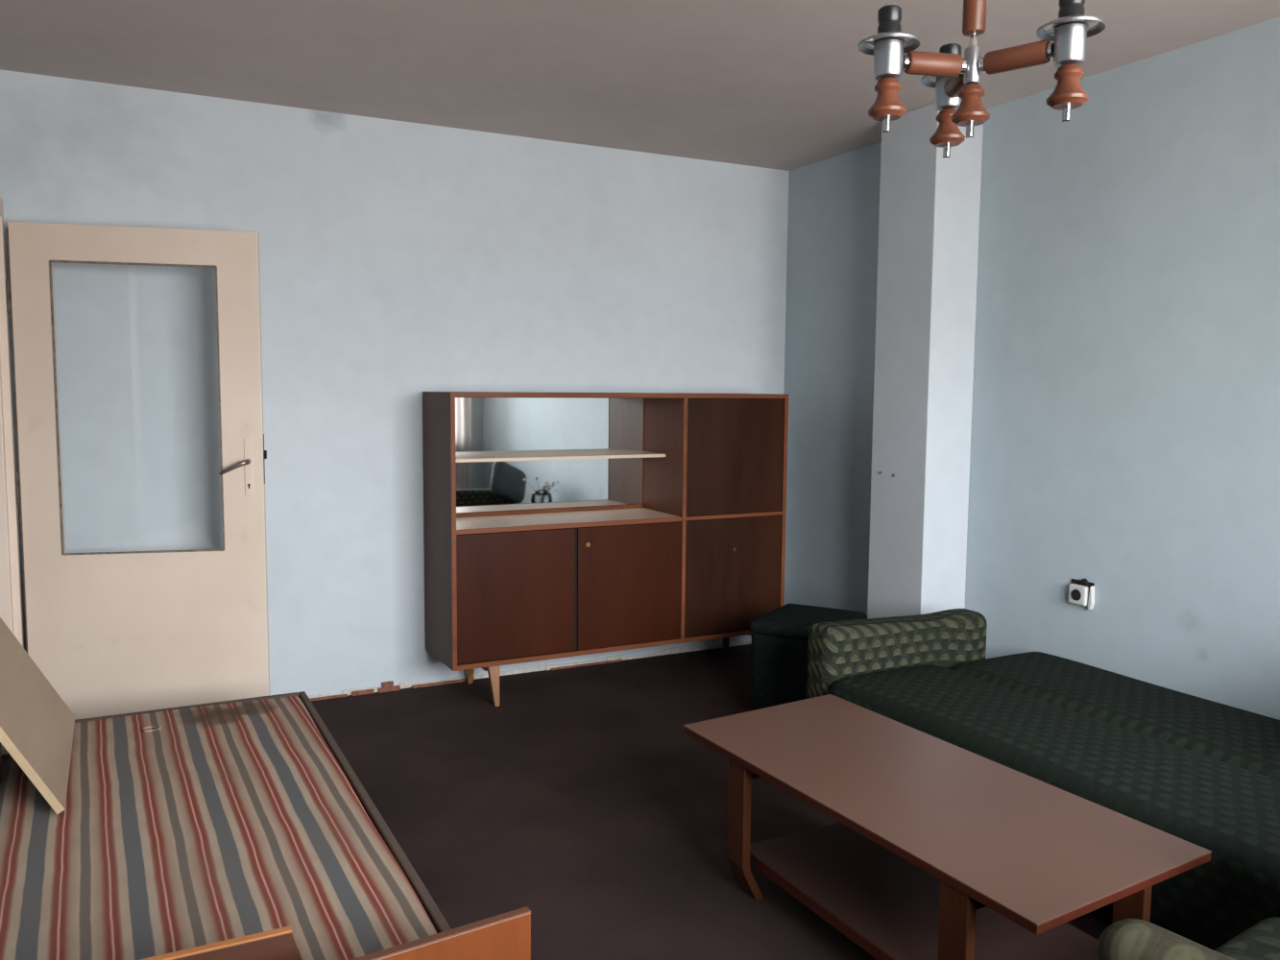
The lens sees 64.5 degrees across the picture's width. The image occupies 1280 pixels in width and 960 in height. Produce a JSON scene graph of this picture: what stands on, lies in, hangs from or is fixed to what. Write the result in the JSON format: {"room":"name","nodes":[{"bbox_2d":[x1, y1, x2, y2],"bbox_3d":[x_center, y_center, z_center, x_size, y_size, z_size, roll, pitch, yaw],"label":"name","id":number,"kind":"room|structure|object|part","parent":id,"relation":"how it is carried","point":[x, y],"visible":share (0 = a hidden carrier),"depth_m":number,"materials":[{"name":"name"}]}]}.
{"room":"living room","nodes":[
{"label":"living room","id":0,"kind":"room"},
{"bbox_2d":[0,367,13,628],"bbox_3d":[-1.291,-0.030,1.521,0.150,2.600,5.420,-2,6,-27],"label":"wall","id":1,"kind":"structure","parent":0,"point":[0,368],"depth_m":3.83,"materials":[{"name":"blue paint"}]},
{"bbox_2d":[0,196,24,784],"bbox_3d":[-2.244,0.041,3.408,0.178,2.100,1.030,-2,6,-27],"label":"trim","id":2,"kind":"structure","parent":1,"relation":"attached to","point":[9,518],"depth_m":3.82,"materials":[{"name":"beige paint"}]},
{"bbox_2d":[5,221,269,720],"bbox_3d":[-1.937,0.026,3.955,0.908,1.995,0.100,-1,5,-14],"label":"door","id":3,"kind":"structure","parent":1,"relation":"in","point":[128,631],"depth_m":3.98,"materials":[{"name":"beige paint"}]},
{"bbox_3d":[-1.946,-0.274,3.954,0.573,1.107,0.004,-1,5,-14],"label":"glass pane","id":4,"kind":"part","parent":3,"relation":"part of","materials":[{"name":"glass"}]},
{"bbox_3d":[-1.600,-0.052,4.008,0.113,0.062,0.058,-1,5,-14],"label":"handle","id":5,"kind":"part","parent":3,"relation":"part of","materials":[{"name":"metal"}]},
{"bbox_3d":[-1.513,-0.085,4.079,0.002,0.200,0.024,-1,5,-14],"label":"latch plate","id":6,"kind":"part","parent":3,"relation":"part of","materials":[{"name":"silver metal"}]},
{"bbox_2d":[0,70,788,695],"bbox_3d":[-0.869,-0.331,4.859,3.975,2.600,0.150,-2,6,-27],"label":"wall","id":7,"kind":"structure","parent":0,"point":[399,261],"depth_m":4.55,"materials":[{"name":"blue paint"}]},
{"bbox_2d":[307,640,751,700],"bbox_3d":[-0.413,0.932,5.117,2.685,0.045,0.028,-2,6,-27],"label":"baseboard","id":8,"kind":"structure","parent":7,"relation":"attached to","point":[387,687],"depth_m":5.03,"materials":[{"name":"paint"}]},
{"bbox_2d":[1,644,1112,959],"bbox_3d":[0.362,1.253,2.586,3.975,0.120,5.570,-2,6,-27],"label":"floor","id":9,"kind":"structure","parent":0,"point":[583,800],"depth_m":3.44,"materials":[{"name":"brown carpet"}]},
{"bbox_2d":[0,691,451,959],"bbox_3d":[-1.189,1.018,2.647,0.930,0.309,2.000,-2,6,-27],"label":"mattress","id":10,"kind":"object","parent":9,"relation":"on","point":[187,827],"visible":0.91,"depth_m":2.46,"materials":[{"name":"multicoloured fabric"}]},
{"bbox_2d":[0,617,74,814],"bbox_3d":[-1.766,0.643,2.912,0.217,0.372,0.818,-2,6,-27],"label":"leaning board","id":11,"kind":"object","parent":10,"relation":"on","point":[36,726],"visible":1,"depth_m":2.85,"materials":[{"name":"brown wood"}]},
{"bbox_2d":[139,925,302,959],"bbox_3d":[-0.850,0.891,1.766,0.535,0.117,0.018,-2,6,-27],"label":"plank","id":12,"kind":"object","parent":10,"relation":"on","point":[278,944],"visible":1,"depth_m":1.83,"materials":[{"name":"brown wood"}]},
{"bbox_2d":[350,906,531,959],"bbox_3d":[-0.475,1.036,1.796,0.621,0.402,0.021,-3,6,-33],"label":"footboard","id":13,"kind":"object","parent":9,"relation":"on","point":[505,936],"visible":1,"depth_m":1.88,"materials":[{"name":"brown wood"}]},
{"bbox_2d":[422,391,788,706],"bbox_3d":[-0.134,0.274,4.945,1.743,1.392,0.439,-2,6,-27],"label":"display cabinet","id":14,"kind":"object","parent":9,"relation":"on","point":[557,525],"visible":0.93,"depth_m":4.86,"materials":[{"name":"brown wood"}]},
{"bbox_3d":[-0.900,0.211,4.546,0.018,1.207,0.432,-2,6,-27],"label":"panel","id":15,"kind":"part","parent":14,"relation":"part of","materials":[{"name":"brown wood"}]},
{"bbox_3d":[-0.812,0.885,4.834,0.051,0.183,0.058,-2,6,-27],"label":"leg","id":16,"kind":"part","parent":14,"relation":"part of","materials":[{"name":"brown wood"}]},
{"bbox_3d":[-0.651,0.915,4.523,0.051,0.183,0.058,-2,6,-27],"label":"leg","id":17,"kind":"part","parent":14,"relation":"part of","materials":[{"name":"brown wood"}]},
{"bbox_3d":[-0.551,0.511,4.526,0.556,0.567,0.018,-2,6,-27],"label":"door","id":18,"kind":"part","parent":14,"relation":"part of","materials":[{"name":"brown wood"}]},
{"bbox_2d":[455,451,665,462],"bbox_3d":[-0.425,-0.112,4.845,1.120,0.016,0.240,-2,6,-27],"label":"display shelf","id":19,"kind":"object","parent":14,"relation":"attached to","point":[460,456],"depth_m":4.85,"materials":[{"name":"laminate"}]},
{"bbox_2d":[456,507,676,530],"bbox_3d":[-0.394,0.189,4.806,1.122,0.019,0.408,-2,6,-27],"label":"shelf","id":20,"kind":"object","parent":14,"relation":"on","point":[523,519],"depth_m":4.80,"materials":[{"name":"laminate"}]},
{"bbox_2d":[455,397,643,517],"bbox_3d":[-0.482,-0.120,4.955,1.122,0.566,0.012,-2,6,-27],"label":"mirror","id":21,"kind":"object","parent":20,"relation":"on","point":[483,425],"depth_m":4.97,"materials":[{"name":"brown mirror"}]},
{"bbox_3d":[-0.232,0.166,5.127,1.705,1.167,0.010,-2,6,-27],"label":"panel","id":22,"kind":"part","parent":14,"relation":"part of","materials":[{"name":"brown wood"}]},
{"bbox_3d":[-0.140,0.774,4.994,1.705,0.018,0.432,-2,6,-27],"label":"panel","id":23,"kind":"part","parent":14,"relation":"part of","materials":[{"name":"brown wood"}]},
{"bbox_3d":[-0.130,-0.408,4.886,1.705,0.022,0.432,-2,6,-27],"label":"panel","id":24,"kind":"part","parent":14,"relation":"part of","materials":[{"name":"brown wood"}]},
{"bbox_3d":[-0.046,0.493,4.777,0.545,0.570,0.018,-2,6,-27],"label":"door","id":25,"kind":"part","parent":14,"relation":"part of","materials":[{"name":"brown wood"}]},
{"bbox_3d":[0.467,0.836,5.493,0.051,0.183,0.058,-2,6,-27],"label":"leg","id":26,"kind":"part","parent":14,"relation":"part of","materials":[{"name":"brown wood"}]},
{"bbox_3d":[0.469,-0.117,4.989,0.556,0.565,0.017,-2,6,-27],"label":"door","id":27,"kind":"part","parent":14,"relation":"part of","materials":[{"name":"brown wood"}]},
{"bbox_3d":[0.374,0.159,5.196,0.565,0.018,0.419,-2,6,-27],"label":"rail","id":28,"kind":"part","parent":14,"relation":"part of","materials":[{"name":"brown wood"}]},
{"bbox_3d":[0.631,0.152,5.334,0.018,1.207,0.432,-2,6,-27],"label":"panel","id":29,"kind":"part","parent":14,"relation":"part of","materials":[{"name":"brown wood"}]},
{"bbox_2d":[749,603,867,709],"bbox_3d":[0.738,0.805,4.440,0.394,0.442,0.444,3,6,30],"label":"storage box","id":30,"kind":"object","parent":9,"relation":"on","point":[779,656],"visible":0.51,"depth_m":4.29,"materials":[{"name":"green fabric"}]},
{"bbox_2d":[683,694,1211,959],"bbox_3d":[0.685,0.980,2.643,0.630,0.420,1.332,-2,6,-27],"label":"coffee table","id":31,"kind":"object","parent":9,"relation":"on","point":[938,849],"visible":0.94,"depth_m":2.47,"materials":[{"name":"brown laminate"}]},
{"bbox_3d":[0.297,0.971,2.831,0.075,0.397,0.080,-2,6,-27],"label":"leg","id":32,"kind":"part","parent":31,"relation":"part of","materials":[{"name":"brown wood"}]},
{"bbox_3d":[0.524,0.793,2.931,0.481,0.056,0.024,-2,6,-27],"label":"cross rail","id":33,"kind":"part","parent":31,"relation":"part of","materials":[{"name":"brown wood"}]},
{"bbox_2d":[749,822,1098,959],"bbox_3d":[0.705,1.074,2.594,0.486,0.018,0.880,-2,6,-27],"label":"shelf","id":34,"kind":"object","parent":31,"relation":"attached to","point":[883,903],"depth_m":2.57,"materials":[{"name":"brown laminate"}]},
{"bbox_3d":[0.680,1.038,2.131,0.075,0.397,0.080,-2,6,-27],"label":"leg","id":35,"kind":"part","parent":31,"relation":"part of","materials":[{"name":"brown wood"}]},
{"bbox_3d":[0.891,0.861,2.224,0.481,0.056,0.024,-2,6,-27],"label":"cross rail","id":36,"kind":"part","parent":31,"relation":"part of","materials":[{"name":"brown wood"}]},
{"bbox_3d":[1.127,1.021,2.362,0.075,0.397,0.080,-2,6,-27],"label":"leg","id":37,"kind":"part","parent":31,"relation":"part of","materials":[{"name":"brown wood"}]},
{"bbox_2d":[806,608,1279,950],"bbox_3d":[1.534,0.876,3.085,1.064,0.560,2.110,-2,6,-27],"label":"bed","id":38,"kind":"object","parent":9,"relation":"on","point":[1204,773],"visible":0.7,"depth_m":3.03,"materials":[{"name":"green fabric"}]},
{"bbox_3d":[0.994,0.768,3.890,0.785,0.500,0.171,-2,6,-27],"label":"arm","id":39,"kind":"part","parent":38,"relation":"part of","materials":[{"name":"green fabric"}]},
{"bbox_3d":[1.770,0.901,3.204,0.537,0.318,1.784,-2,6,-27],"label":"folded backrest","id":40,"kind":"part","parent":38,"relation":"part of","materials":[{"name":"green fabric"}]},
{"bbox_2d":[1096,917,1279,959],"bbox_3d":[1.243,0.904,1.548,0.810,0.780,0.780,-3,6,-35],"label":"armchair","id":41,"kind":"object","parent":9,"relation":"on","point":[1126,939],"visible":1,"depth_m":1.57,"materials":[{"name":"green fabric"}]},
{"bbox_3d":[1.207,1.018,1.608,0.566,0.300,0.660,-3,6,-35],"label":"seat","id":42,"kind":"part","parent":41,"relation":"part of","materials":[{"name":"green fabric"}]},
{"bbox_2d":[0,0,1279,170],"bbox_3d":[0.386,-1.456,2.339,3.975,0.120,5.570,-2,6,-27],"label":"ceiling","id":43,"kind":"structure","parent":0,"point":[780,84],"depth_m":3.63,"materials":[{"name":"white paint"}]},
{"bbox_2d":[857,0,1105,158],"bbox_3d":[0.570,-0.977,1.772,0.342,0.726,0.409,-2,6,-27],"label":"chandelier","id":44,"kind":"object","parent":43,"relation":"hanging from","point":[957,79],"visible":1,"depth_m":1.78,"materials":[{"name":"wood"}]},
{"bbox_3d":[0.439,-0.770,1.786,0.107,0.010,0.107,0,5,-10],"label":"dish","id":45,"kind":"part","parent":44,"relation":"part of","materials":[{"name":"metal"}]},
{"bbox_2d":[877,2,901,33],"bbox_3d":[0.439,-0.805,1.783,0.041,0.060,0.041,-2,6,-27],"label":"socket","id":46,"kind":"object","parent":44,"relation":"attached to","point":[889,16],"depth_m":1.77,"materials":[{"name":"metal"}]},
{"bbox_3d":[0.604,-0.786,1.979,0.107,0.010,0.107,1,5,3],"label":"dish","id":47,"kind":"part","parent":44,"relation":"part of","materials":[{"name":"metal"}]},
{"bbox_3d":[0.521,-0.740,1.804,0.098,0.039,0.039,0,5,-10],"label":"wooden arm","id":48,"kind":"part","parent":44,"relation":"part of","materials":[{"name":"brown wood"}]},
{"bbox_2d":[939,43,961,55],"bbox_3d":[0.604,-0.818,1.976,0.041,0.052,0.041,5,7,40],"label":"socket","id":49,"kind":"object","parent":44,"relation":"attached to","point":[951,48],"depth_m":1.96,"materials":[{"name":"metal"}]},
{"bbox_3d":[0.599,-0.747,1.895,0.039,0.039,0.102,1,5,3],"label":"wooden arm","id":50,"kind":"part","parent":44,"relation":"part of","materials":[{"name":"brown wood"}]},
{"bbox_3d":[0.656,-0.735,1.764,0.108,0.039,0.039,5,7,41],"label":"wooden arm","id":51,"kind":"part","parent":44,"relation":"part of","materials":[{"name":"brown wood"}]},
{"bbox_3d":[0.723,-0.759,1.702,0.107,0.010,0.107,5,7,41],"label":"dish","id":52,"kind":"part","parent":44,"relation":"part of","materials":[{"name":"metal"}]},
{"bbox_2d":[1058,0,1085,18],"bbox_3d":[0.723,-0.791,1.699,0.041,0.052,0.041,-2,6,-26],"label":"socket","id":53,"kind":"object","parent":44,"relation":"attached to","point":[1067,8],"depth_m":1.68,"materials":[{"name":"metal"}]},
{"bbox_2d":[867,102,983,618],"bbox_3d":[1.245,-0.279,4.491,0.259,2.600,0.350,-2,6,-27],"label":"column","id":54,"kind":"structure","parent":0,"point":[929,203],"depth_m":4.36,"materials":[{"name":"paint"}]},
{"bbox_2d":[783,16,1279,720],"bbox_3d":[2.108,-0.160,3.271,0.150,2.600,5.420,-2,6,-27],"label":"wall","id":55,"kind":"structure","parent":0,"point":[1125,433],"depth_m":3.79,"materials":[{"name":"blue paint"}]},
{"bbox_2d":[1068,578,1094,609],"bbox_3d":[1.698,0.436,3.909,0.034,0.115,0.110,-2,6,-27],"label":"wall socket","id":56,"kind":"object","parent":55,"relation":"attached to","point":[1081,592],"visible":1,"depth_m":3.89,"materials":[{"name":"plastic"}]}
]}

